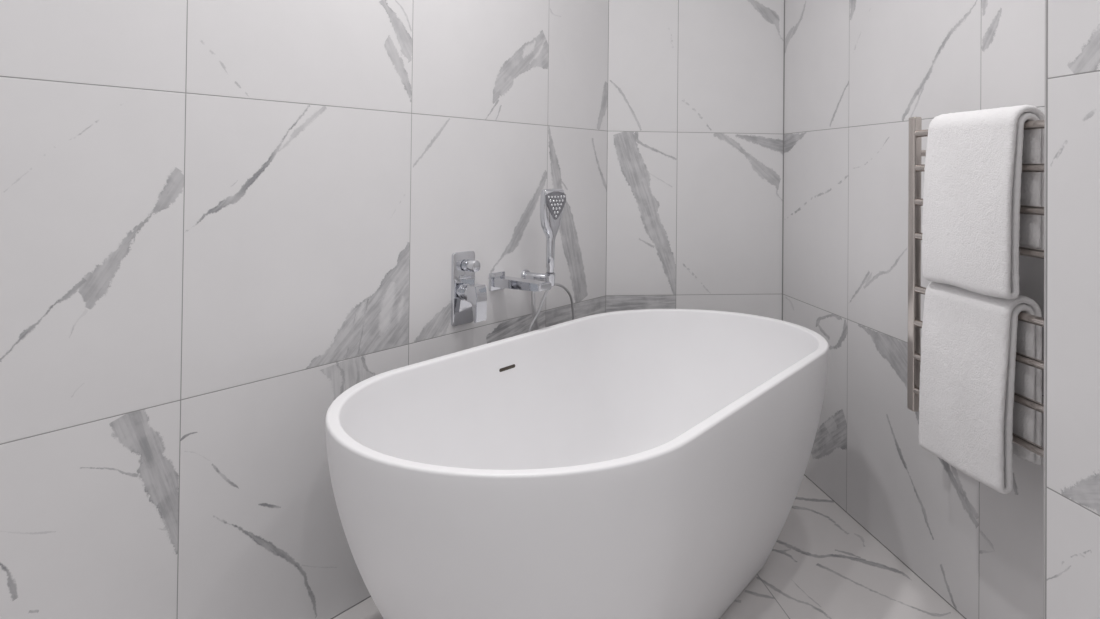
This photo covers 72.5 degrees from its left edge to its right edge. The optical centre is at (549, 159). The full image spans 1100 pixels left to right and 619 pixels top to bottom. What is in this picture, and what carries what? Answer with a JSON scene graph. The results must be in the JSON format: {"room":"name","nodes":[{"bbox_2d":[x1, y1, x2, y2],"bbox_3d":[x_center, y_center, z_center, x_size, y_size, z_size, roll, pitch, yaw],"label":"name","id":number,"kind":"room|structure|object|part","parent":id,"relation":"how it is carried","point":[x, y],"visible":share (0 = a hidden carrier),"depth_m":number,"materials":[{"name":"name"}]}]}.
{"room":"bathroom","nodes":[
{"label":"bathroom","id":0,"kind":"room"},
{"bbox_2d":[0,0,608,618],"bbox_3d":[-0.819,-0.133,1.405,0.091,2.400,3.370,0,-1,36],"label":"wall","id":1,"kind":"structure","parent":0,"point":[221,220],"depth_m":1.57,"materials":[{"name":"tile"}]},
{"bbox_2d":[451,251,486,325],"bbox_3d":[-0.219,0.360,2.091,0.072,0.203,0.088,0,-1,36],"label":"mixer","id":2,"kind":"object","parent":1,"relation":"attached to","point":[468,298],"visible":1,"depth_m":2.08,"materials":[{"name":"silver metal"}]},
{"bbox_3d":[-0.244,0.360,2.110,0.009,0.203,0.088,0,-1,36],"label":"plate","id":3,"kind":"part","parent":2,"relation":"part of","materials":[{"name":"silver metal"}]},
{"bbox_3d":[-0.226,0.372,2.101,0.032,0.047,0.047,0,-1,36],"label":"lever","id":4,"kind":"part","parent":2,"relation":"part of","materials":[{"name":"silver metal"}]},
{"bbox_3d":[-0.221,0.296,2.099,0.044,0.033,0.033,0,-1,36],"label":"diverter knob","id":5,"kind":"part","parent":2,"relation":"part of","materials":[{"name":"silver metal"}]},
{"bbox_3d":[-0.203,0.398,2.084,0.038,0.100,0.044,0,-1,36],"label":"lever handle","id":6,"kind":"part","parent":2,"relation":"part of","materials":[{"name":"silver metal"}]},
{"bbox_2d":[489,271,550,291],"bbox_3d":[-0.086,0.360,2.178,0.185,0.052,0.066,0,-1,36],"label":"spout","id":7,"kind":"object","parent":1,"relation":"attached to","point":[497,280],"visible":1,"depth_m":2.17,"materials":[{"name":"silver metal"}]},
{"bbox_2d":[521,269,554,285],"bbox_3d":[-0.033,0.362,2.311,0.114,0.040,0.040,0,-1,36],"label":"bracket","id":8,"kind":"object","parent":1,"relation":"attached to","point":[526,274],"visible":0.84,"depth_m":2.30,"materials":[{"name":"silver metal"}]},
{"bbox_3d":[-0.040,0.362,2.316,0.080,0.027,0.027,0,-1,36],"label":"arm","id":9,"kind":"part","parent":8,"relation":"part of","materials":[{"name":"silver metal"}]},
{"bbox_2d":[545,273,554,285],"bbox_3d":[0.001,0.363,2.287,0.031,0.038,0.031,0,-1,36],"label":"holder","id":10,"kind":"object","parent":8,"relation":"on","point":[548,277],"depth_m":2.27,"materials":[{"name":"silver metal"}]},
{"bbox_2d":[528,283,574,331],"bbox_3d":[0.015,0.533,2.354,0.057,0.309,0.260,0,-1,38],"label":"shower hose","id":11,"kind":"object","parent":8,"relation":"hanging from","point":[535,314],"visible":0.47,"depth_m":2.30,"materials":[{"name":"silver metal"}]},
{"bbox_2d":[540,189,565,273],"bbox_3d":[0.005,0.219,2.285,0.090,0.263,0.044,1,0,-45],"label":"shower","id":12,"kind":"object","parent":8,"relation":"attached to","point":[552,201],"visible":1,"depth_m":2.27,"materials":[{"name":"silver metal"}]},
{"bbox_2d":[333,475,964,618],"bbox_3d":[-0.340,1.099,0.339,3.156,0.080,4.790,1,-1,-7],"label":"floor","id":13,"kind":"structure","parent":0,"point":[822,563],"depth_m":1.95,"materials":[{"name":"tile"}]},
{"bbox_2d":[325,309,828,618],"bbox_3d":[0.166,0.781,1.803,0.734,0.598,1.538,0,-1,36],"label":"bathtub","id":14,"kind":"object","parent":13,"relation":"on","point":[642,463],"visible":1,"depth_m":1.52,"materials":[{"name":"ceramic"}]},
{"bbox_2d":[606,0,784,319],"bbox_3d":[0.539,-0.101,2.824,0.853,2.400,0.090,1,-1,-7],"label":"wall","id":15,"kind":"structure","parent":0,"point":[695,151],"depth_m":2.78,"materials":[{"name":"stone"}]},
{"bbox_2d":[782,0,1044,618],"bbox_3d":[1.022,-0.106,1.990,0.090,2.400,1.679,1,-1,-7],"label":"wall","id":16,"kind":"structure","parent":0,"point":[856,72],"depth_m":2.11,"materials":[{"name":"tile"}]},
{"bbox_2d":[907,117,1044,457],"bbox_3d":[0.967,0.252,1.607,0.100,0.722,0.531,1,-1,-7],"label":"towel rail","id":17,"kind":"object","parent":16,"relation":"attached to","point":[916,133],"visible":0.34,"depth_m":1.83,"materials":[{"name":"silver metal"}]},
{"bbox_3d":[0.898,0.255,1.849,0.021,0.722,0.027,1,-1,-7],"label":"post","id":18,"kind":"part","parent":17,"relation":"part of","materials":[{"name":"silver metal"}]},
{"bbox_2d":[918,281,1041,493],"bbox_3d":[0.916,0.469,1.614,0.099,0.395,0.270,1,-1,-7],"label":"bath towel","id":19,"kind":"object","parent":17,"relation":"hanging from","point":[970,372],"visible":0.96,"depth_m":1.54,"materials":[{"name":"white fabric"}]},
{"bbox_2d":[922,105,1044,298],"bbox_3d":[0.922,0.085,1.608,0.097,0.388,0.276,1,-1,-7],"label":"bath towel","id":20,"kind":"object","parent":17,"relation":"hanging from","point":[974,228],"visible":0.95,"depth_m":1.54,"materials":[{"name":"white fabric"}]},
{"bbox_2d":[1045,0,1099,618],"bbox_3d":[1.123,-0.133,-0.314,0.434,2.400,2.921,1,-1,-7],"label":"wall","id":21,"kind":"structure","parent":0,"point":[1072,479],"depth_m":1.06,"materials":[{"name":"tile"}]},
{"bbox_2d":[1043,0,1046,618],"bbox_3d":[0.736,-0.120,1.112,0.004,2.400,0.004,1,-1,-7],"label":"trim","id":22,"kind":"structure","parent":21,"relation":"attached to","point":[1045,0],"depth_m":1.11,"materials":[{"name":"metal"}]}
]}

